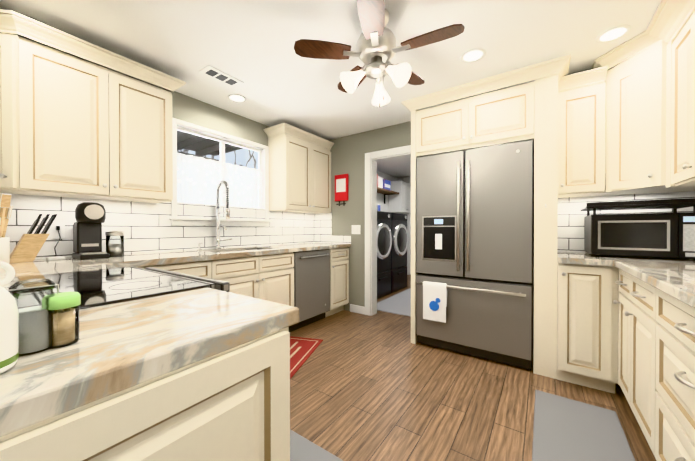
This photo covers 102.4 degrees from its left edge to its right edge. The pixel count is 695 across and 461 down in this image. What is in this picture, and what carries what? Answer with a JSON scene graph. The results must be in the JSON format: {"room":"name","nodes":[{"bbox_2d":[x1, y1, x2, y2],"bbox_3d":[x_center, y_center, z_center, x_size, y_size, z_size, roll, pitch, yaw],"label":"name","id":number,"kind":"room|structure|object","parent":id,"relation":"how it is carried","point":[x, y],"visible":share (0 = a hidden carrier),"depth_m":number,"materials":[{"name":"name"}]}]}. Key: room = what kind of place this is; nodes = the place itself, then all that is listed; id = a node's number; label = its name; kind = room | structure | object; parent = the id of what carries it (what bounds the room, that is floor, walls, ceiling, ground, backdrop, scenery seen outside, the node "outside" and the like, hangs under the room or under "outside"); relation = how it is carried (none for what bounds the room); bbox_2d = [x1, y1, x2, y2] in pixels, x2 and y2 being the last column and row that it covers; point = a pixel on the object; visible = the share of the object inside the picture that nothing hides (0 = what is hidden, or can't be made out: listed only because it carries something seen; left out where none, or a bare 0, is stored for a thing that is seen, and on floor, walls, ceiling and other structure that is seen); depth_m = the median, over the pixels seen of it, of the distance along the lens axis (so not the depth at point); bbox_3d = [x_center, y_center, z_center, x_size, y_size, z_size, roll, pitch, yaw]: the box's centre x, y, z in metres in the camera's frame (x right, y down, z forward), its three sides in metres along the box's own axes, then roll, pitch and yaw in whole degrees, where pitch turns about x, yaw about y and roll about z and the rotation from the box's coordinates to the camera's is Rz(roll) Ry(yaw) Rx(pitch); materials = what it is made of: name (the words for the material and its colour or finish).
{"room":"kitchen","nodes":[
{"label":"kitchen","id":0,"kind":"room"},
{"bbox_2d":[0,32,299,253],"bbox_3d":[-1.894,-0.087,2.233,0.120,2.380,4.977,0,0,35],"label":"wall","id":1,"kind":"structure","parent":0,"point":[185,108],"depth_m":2.86,"materials":[{"name":"grey paint"}]},
{"bbox_2d":[0,9,185,202],"bbox_3d":[-1.830,-0.719,1.874,0.384,0.970,1.249,0,0,35],"label":"upper cabinet","id":2,"kind":"object","parent":1,"relation":"attached to","point":[72,126],"visible":1,"depth_m":1.80,"materials":[{"name":"wood"}]},
{"bbox_2d":[0,193,314,258],"bbox_3d":[-1.411,-0.038,2.811,0.008,0.445,3.237,0,0,35],"label":"wall tile","id":3,"kind":"structure","parent":1,"relation":"attached to","point":[144,227],"depth_m":2.43,"materials":[{"name":"white tile"}]},
{"bbox_2d":[50,222,64,255],"bbox_3d":[-1.967,0.057,1.907,0.117,0.229,0.072,0,0,35],"label":"plug","id":4,"kind":"object","parent":3,"relation":"attached to","point":[57,230],"visible":0.9,"depth_m":1.93,"materials":[{"name":"white plastic"}]},
{"bbox_2d":[169,118,271,225],"bbox_3d":[-1.322,-0.538,3.004,0.170,0.973,1.134,0,0,35],"label":"window","id":5,"kind":"structure","parent":1,"relation":"in","point":[201,132],"depth_m":2.98,"materials":[{"name":"white wood"}]},
{"bbox_2d":[177,153,259,170],"bbox_3d":[-1.334,-0.724,3.011,0.010,0.010,0.992,0,0,35],"label":"curtain rod","id":6,"kind":"object","parent":5,"relation":"attached to","point":[216,161],"visible":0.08,"depth_m":2.94,"materials":[{"name":"white plastic"}]},
{"bbox_2d":[177,153,261,207],"bbox_3d":[-1.318,-0.433,3.002,0.023,0.603,0.980,0,0,35],"label":"lace curtain","id":7,"kind":"object","parent":6,"relation":"hanging from","point":[190,180],"visible":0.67,"depth_m":2.89,"materials":[{"name":"white fabric"}]},
{"bbox_2d":[263,123,333,213],"bbox_3d":[-0.601,-0.736,3.647,0.364,0.980,0.922,0,0,35],"label":"upper cabinet","id":8,"kind":"object","parent":1,"relation":"attached to","point":[300,175],"visible":1,"depth_m":3.42,"materials":[{"name":"wood"}]},
{"bbox_2d":[0,0,693,177],"bbox_3d":[0.542,-1.319,2.610,4.234,0.080,8.400,0,0,35],"label":"ceiling","id":9,"kind":"structure","parent":0,"point":[250,44],"depth_m":1.88,"materials":[{"name":"white paint"}]},
{"bbox_2d":[199,65,243,87],"bbox_3d":[-1.042,-1.272,2.321,0.150,0.009,0.310,0,0,35],"label":"ceiling vent","id":10,"kind":"object","parent":9,"relation":"in","point":[219,75],"visible":1,"depth_m":2.30,"materials":[{"name":"grey plastic"}]},
{"bbox_2d":[228,94,246,102],"bbox_3d":[-1.065,-1.276,2.698,0.170,0.006,0.170,0,0,35],"label":"recessed light","id":11,"kind":"object","parent":9,"relation":"in","point":[238,98],"visible":1,"depth_m":2.69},
{"bbox_2d":[294,0,464,106],"bbox_3d":[0.201,-0.997,1.660,0.916,0.552,0.924,0,0,35],"label":"fan","id":12,"kind":"object","parent":9,"relation":"hanging from","point":[377,50],"visible":1,"depth_m":1.58,"materials":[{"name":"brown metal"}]},
{"bbox_2d":[460,48,485,62],"bbox_3d":[0.911,-1.272,2.034,0.170,0.006,0.170,0,0,35],"label":"recessed light","id":13,"kind":"object","parent":9,"relation":"in","point":[472,55],"visible":1,"depth_m":2.03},
{"bbox_2d":[595,25,630,43],"bbox_3d":[1.719,-1.271,1.810,0.170,0.006,0.170,0,0,35],"label":"recessed light","id":14,"kind":"object","parent":9,"relation":"in","point":[613,33],"visible":1,"depth_m":1.81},
{"bbox_2d":[377,171,398,211],"bbox_3d":[0.337,-0.109,5.719,0.120,2.380,3.293,0,0,35],"label":"wall","id":15,"kind":"structure","parent":0,"point":[380,201],"depth_m":6.29,"materials":[{"name":"white paint"}]},
{"bbox_2d":[377,187,398,203],"bbox_3d":[0.639,-0.724,5.780,0.298,0.250,1.400,0,0,35],"label":"shelf","id":16,"kind":"object","parent":15,"relation":"attached to","point":[384,191],"visible":0.42,"depth_m":5.99,"materials":[{"name":"brown wood"}]},
{"bbox_2d":[378,176,383,188],"bbox_3d":[0.580,-0.963,5.686,0.210,0.230,0.200,0,0,35],"label":"box","id":17,"kind":"object","parent":16,"relation":"on","point":[383,183],"depth_m":5.63,"materials":[{"name":"white cardboard"}]},
{"bbox_2d":[384,179,390,189],"bbox_3d":[0.751,-0.955,5.920,0.222,0.210,0.300,0,0,35],"label":"box","id":18,"kind":"object","parent":16,"relation":"on","point":[387,184],"depth_m":5.86,"materials":[{"name":"blue cardboard"}]},
{"bbox_2d":[388,181,410,212],"bbox_3d":[1.248,-0.774,6.587,0.368,0.700,0.560,0,0,35],"label":"wall cabinet","id":19,"kind":"object","parent":15,"relation":"attached to","point":[400,202],"visible":0.98,"depth_m":6.38,"materials":[{"name":"white wood"}]},
{"bbox_2d":[399,176,410,274],"bbox_3d":[2.144,-0.113,6.392,2.070,2.380,0.120,0,0,35],"label":"wall","id":20,"kind":"structure","parent":0,"point":[405,179],"depth_m":6.78,"materials":[{"name":"grey paint"}]},
{"bbox_2d":[316,84,618,310],"bbox_3d":[1.118,-0.092,3.090,3.832,2.380,0.120,0,0,35],"label":"wall","id":21,"kind":"structure","parent":0,"point":[348,154],"depth_m":3.72,"materials":[{"name":"grey paint"}]},
{"bbox_2d":[335,174,347,205],"bbox_3d":[-0.083,-0.552,3.835,0.220,0.430,0.031,0,0,35],"label":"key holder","id":22,"kind":"object","parent":21,"relation":"attached to","point":[341,187],"visible":1,"depth_m":3.82,"materials":[{"name":"red metal"}]},
{"bbox_2d":[352,225,359,233],"bbox_3d":[0.112,-0.011,3.716,0.140,0.120,0.008,0,0,35],"label":"switch plate","id":23,"kind":"object","parent":21,"relation":"attached to","point":[355,229],"visible":1,"depth_m":3.71,"materials":[{"name":"white plastic"}]},
{"bbox_2d":[350,304,364,311],"bbox_3d":[-0.085,1.042,4.022,1.084,0.100,0.018,0,0,35],"label":"baseboard","id":24,"kind":"structure","parent":21,"relation":"attached to","point":[357,309],"depth_m":3.70,"materials":[{"name":"white wood"}]},
{"bbox_2d":[365,145,410,315],"bbox_3d":[0.613,0.048,3.439,0.851,2.095,0.148,0,0,35],"label":"door frame","id":25,"kind":"structure","parent":21,"relation":"attached to","point":[371,231],"depth_m":3.59,"materials":[{"name":"white wood"}]},
{"bbox_2d":[315,191,694,252],"bbox_3d":[1.032,-0.059,3.072,3.696,0.485,0.008,0,0,35],"label":"wall tile","id":26,"kind":"structure","parent":21,"relation":"attached to","point":[570,226],"depth_m":2.41,"materials":[{"name":"white tile"}]},
{"bbox_2d":[290,275,655,460],"bbox_3d":[0.542,1.141,2.625,4.234,0.080,8.400,0,0,35],"label":"floor","id":27,"kind":"structure","parent":0,"point":[378,386],"depth_m":1.84,"materials":[{"name":"brown wood"}]},
{"bbox_2d":[0,267,229,308],"bbox_3d":[-0.948,0.640,1.012,0.786,0.902,0.687,0,0,35],"label":"range","id":28,"kind":"object","parent":27,"relation":"on","point":[95,288],"visible":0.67,"depth_m":0.99,"materials":[{"name":"glass"}]},
{"bbox_2d":[0,327,289,460],"bbox_3d":[-0.492,0.677,0.572,0.457,0.876,0.604,0,0,35],"label":"base cabinet","id":29,"kind":"object","parent":27,"relation":"on","point":[232,404],"visible":0.48,"depth_m":0.47,"materials":[{"name":"wood"}]},
{"bbox_2d":[0,257,298,436],"bbox_3d":[-1.226,0.216,1.105,2.252,0.040,0.632,0,0,35],"label":"countertop","id":30,"kind":"structure","parent":29,"relation":"on","point":[117,347],"depth_m":0.51,"materials":[{"name":"stone"}]},
{"bbox_2d":[0,194,12,263],"bbox_3d":[-1.938,-0.003,1.508,0.265,0.392,0.180,0,0,35],"label":"utensil crock","id":31,"kind":"object","parent":30,"relation":"on","point":[5,208],"visible":0.92,"depth_m":1.53,"materials":[{"name":"white ceramic"}]},
{"bbox_2d":[0,261,18,373],"bbox_3d":[-0.520,0.115,0.381,0.092,0.171,0.092,0,0,35],"label":"jug","id":32,"kind":"object","parent":30,"relation":"on","point":[9,333],"visible":0.98,"depth_m":0.40,"materials":[{"name":"white ceramic"}]},
{"bbox_2d":[8,279,58,355],"bbox_3d":[-0.527,0.141,0.468,0.054,0.118,0.062,0,0,35],"label":"jar","id":33,"kind":"object","parent":30,"relation":"on","point":[35,327],"visible":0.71,"depth_m":0.46,"materials":[{"name":"clear glass"}]},
{"bbox_2d":[10,214,57,262],"bbox_3d":[-1.960,0.044,1.738,0.090,0.295,0.208,0,0,35],"label":"knife block","id":34,"kind":"object","parent":30,"relation":"on","point":[28,247],"visible":1,"depth_m":1.71,"materials":[{"name":"brown wood"}]},
{"bbox_2d":[46,256,64,259],"bbox_3d":[-1.910,0.182,1.827,0.080,0.018,0.080,0,0,35],"label":"puck","id":35,"kind":"object","parent":30,"relation":"on","point":[56,258],"visible":1,"depth_m":1.80,"materials":[{"name":"white plastic"}]},
{"bbox_2d":[42,292,80,348],"bbox_3d":[-0.502,0.156,0.491,0.048,0.087,0.048,0,0,35],"label":"jar","id":36,"kind":"object","parent":30,"relation":"on","point":[64,306],"visible":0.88,"depth_m":0.48,"materials":[{"name":"clear glass"}]},
{"bbox_2d":[144,260,210,278],"bbox_3d":[-1.446,0.666,2.201,0.646,0.875,0.451,0,0,35],"label":"base cabinet","id":37,"kind":"object","parent":27,"relation":"on","point":[199,268],"visible":0.08,"depth_m":2.09,"materials":[{"name":"wood"}]},
{"bbox_2d":[210,252,293,306],"bbox_3d":[-1.058,0.663,2.755,0.646,0.875,0.899,0,0,35],"label":"base cabinet","id":38,"kind":"object","parent":27,"relation":"on","point":[269,277],"visible":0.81,"depth_m":2.60,"materials":[{"name":"wood"}]},
{"bbox_2d":[89,242,350,267],"bbox_3d":[-0.962,0.204,2.885,0.642,0.040,2.586,0,0,35],"label":"countertop","id":39,"kind":"structure","parent":38,"relation":"on","point":[147,259],"depth_m":2.26,"materials":[{"name":"stone"}]},
{"bbox_2d":[72,202,109,259],"bbox_3d":[-1.812,-0.001,1.953,0.345,0.383,0.156,0,0,35],"label":"coffee maker","id":40,"kind":"object","parent":39,"relation":"on","point":[90,217],"visible":1,"depth_m":1.89,"materials":[{"name":"black plastic"}]},
{"bbox_2d":[105,231,124,255],"bbox_3d":[-1.706,0.097,2.050,0.108,0.186,0.108,0,0,35],"label":"canister","id":41,"kind":"object","parent":39,"relation":"on","point":[117,249],"visible":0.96,"depth_m":2.02,"materials":[{"name":"clear glass"}]},
{"bbox_2d":[215,180,231,248],"bbox_3d":[-1.210,-0.158,2.826,0.224,0.686,0.189,0,0,35],"label":"spring faucet","id":42,"kind":"object","parent":39,"relation":"on","point":[227,208],"visible":1,"depth_m":2.81,"materials":[{"name":"silver metal"}]},
{"bbox_2d":[202,247,274,252],"bbox_3d":[-1.056,0.205,2.761,0.382,0.034,0.672,0,0,35],"label":"sink basin","id":43,"kind":"object","parent":39,"relation":"in","point":[238,249],"visible":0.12,"depth_m":2.94,"materials":[{"name":"silver metal"}]},
{"bbox_2d":[290,336,322,378],"bbox_3d":[-0.552,1.097,2.487,0.450,0.009,0.750,0,0,14],"label":"kitchen rug","id":44,"kind":"object","parent":27,"relation":"on","point":[302,350],"visible":0.4,"depth_m":2.54,"materials":[{"name":"red fabric"}]},
{"bbox_2d":[289,249,329,331],"bbox_3d":[-0.623,0.661,3.373,0.640,0.871,0.605,0,0,35],"label":"dishwasher","id":45,"kind":"object","parent":27,"relation":"on","point":[312,285],"visible":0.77,"depth_m":3.18,"materials":[{"name":"metal"}]},
{"bbox_2d":[290,430,342,460],"bbox_3d":[-0.421,1.101,1.296,0.920,0.016,0.518,0,0,35],"label":"area rug","id":46,"kind":"object","parent":27,"relation":"on","point":[302,448],"visible":0.1,"depth_m":1.38,"materials":[{"name":"grey fabric"}]},
{"bbox_2d":[325,247,348,316],"bbox_3d":[-0.332,0.656,3.788,0.650,0.875,0.398,0,0,35],"label":"base cabinet","id":47,"kind":"object","parent":27,"relation":"on","point":[339,279],"visible":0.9,"depth_m":3.61,"materials":[{"name":"wood"}]},
{"bbox_2d":[377,211,391,298],"bbox_3d":[0.263,0.388,4.723,0.845,1.400,0.685,0,0,35],"label":"washer","id":48,"kind":"object","parent":27,"relation":"on","point":[384,240],"visible":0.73,"depth_m":4.52,"materials":[{"name":"black metal"}]},
{"bbox_2d":[377,288,410,316],"bbox_3d":[1.130,1.084,4.410,0.850,0.012,1.800,0,0,35],"label":"rug","id":49,"kind":"object","parent":27,"relation":"on","point":[399,303],"visible":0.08,"depth_m":4.08,"materials":[{"name":"grey fabric"}]},
{"bbox_2d":[391,212,407,292],"bbox_3d":[0.664,0.384,5.297,0.845,1.400,0.685,0,0,35],"label":"dryer","id":50,"kind":"object","parent":27,"relation":"on","point":[399,233],"visible":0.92,"depth_m":5.00,"materials":[{"name":"black metal"}]},
{"bbox_2d":[416,140,533,369],"bbox_3d":[1.174,0.189,2.608,0.938,1.785,0.567,0,0,35],"label":"fridge","id":51,"kind":"object","parent":27,"relation":"on","point":[475,230],"visible":1,"depth_m":2.37,"materials":[{"name":"metal"}]},
{"bbox_2d":[423,281,446,322],"bbox_3d":[0.794,0.644,2.542,0.210,0.345,0.044,0,0,35],"label":"hanging towel","id":52,"kind":"object","parent":51,"relation":"hanging from","point":[434,300],"visible":0.98,"depth_m":2.52,"materials":[{"name":"white fabric"}]},
{"bbox_2d":[401,0,694,378],"bbox_3d":[1.045,-0.082,1.657,2.061,2.378,2.303,0,0,35],"label":"surround","id":53,"kind":"object","parent":27,"relation":"on","point":[626,127],"visible":1,"depth_m":2.10,"materials":[{"name":"wood"}]},
{"bbox_2d":[532,390,634,460],"bbox_3d":[1.126,1.101,1.331,0.405,0.016,1.150,0,0,35],"label":"mat","id":54,"kind":"object","parent":27,"relation":"on","point":[565,429],"visible":0.9,"depth_m":1.51,"materials":[{"name":"grey fabric"}]},
{"bbox_2d":[557,262,620,393],"bbox_3d":[1.836,0.667,2.118,0.407,0.875,0.646,0,0,35],"label":"base cabinet","id":55,"kind":"object","parent":27,"relation":"on","point":[587,331],"visible":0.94,"depth_m":1.91,"materials":[{"name":"wood"}]},
{"bbox_2d":[557,252,694,265],"bbox_3d":[2.013,0.210,1.988,0.842,0.040,0.642,0,0,35],"label":"countertop","id":56,"kind":"structure","parent":55,"relation":"on","point":[582,258],"depth_m":1.90,"materials":[{"name":"stone"}]},
{"bbox_2d":[584,212,694,260],"bbox_3d":[2.105,0.037,2.030,0.550,0.305,0.425,0,0,35],"label":"microwave","id":57,"kind":"object","parent":56,"relation":"on","point":[663,235],"visible":1,"depth_m":1.87,"materials":[{"name":"black plastic"}]},
{"bbox_2d":[580,198,694,215],"bbox_3d":[2.072,-0.158,2.025,0.560,0.085,0.430,0,0,35],"label":"rack","id":58,"kind":"object","parent":57,"relation":"on","point":[673,204],"visible":0.92,"depth_m":1.90,"materials":[{"name":"black plastic"}]},
{"bbox_2d":[613,269,634,404],"bbox_3d":[1.875,0.670,1.551,0.571,0.875,0.300,0,0,35],"label":"base cabinet","id":59,"kind":"object","parent":27,"relation":"on","point":[624,284],"visible":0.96,"depth_m":1.69,"materials":[{"name":"wood"}]},
{"bbox_2d":[624,275,659,456],"bbox_3d":[1.669,0.672,1.256,0.571,0.875,0.420,0,0,35],"label":"base cabinet","id":60,"kind":"object","parent":27,"relation":"on","point":[644,322],"visible":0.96,"depth_m":1.37,"materials":[{"name":"wood"}]},
{"bbox_2d":[655,288,694,460],"bbox_3d":[1.331,0.675,0.773,0.571,0.875,0.760,0,0,35],"label":"base cabinet","id":61,"kind":"object","parent":27,"relation":"on","point":[675,393],"visible":0.98,"depth_m":1.05,"materials":[{"name":"wood"}]},
{"bbox_2d":[614,260,694,307],"bbox_3d":[1.342,0.218,0.781,0.554,0.040,2.105,0,0,35],"label":"countertop","id":62,"kind":"structure","parent":61,"relation":"on","point":[676,280],"depth_m":1.24,"materials":[{"name":"stone"}]},
{"label":"outside","id":63,"kind":"structure","parent":0,"visible":0},
{"bbox_2d":[177,148,257,207],"bbox_3d":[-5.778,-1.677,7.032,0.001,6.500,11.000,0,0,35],"label":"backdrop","id":64,"kind":"structure","parent":63,"point":[241,162],"depth_m":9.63,"materials":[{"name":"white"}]},
{"bbox_3d":[-3.370,1.259,5.364,5.880,0.250,11.000,0,0,35],"label":"ground","id":65,"kind":"structure","parent":63,"visible":0},
{"bbox_2d":[177,130,242,203],"bbox_3d":[-2.542,-0.150,3.556,2.100,2.590,3.000,0,0,35],"label":"pergola","id":66,"kind":"object","parent":65,"relation":"on","point":[190,143],"depth_m":4.72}
]}

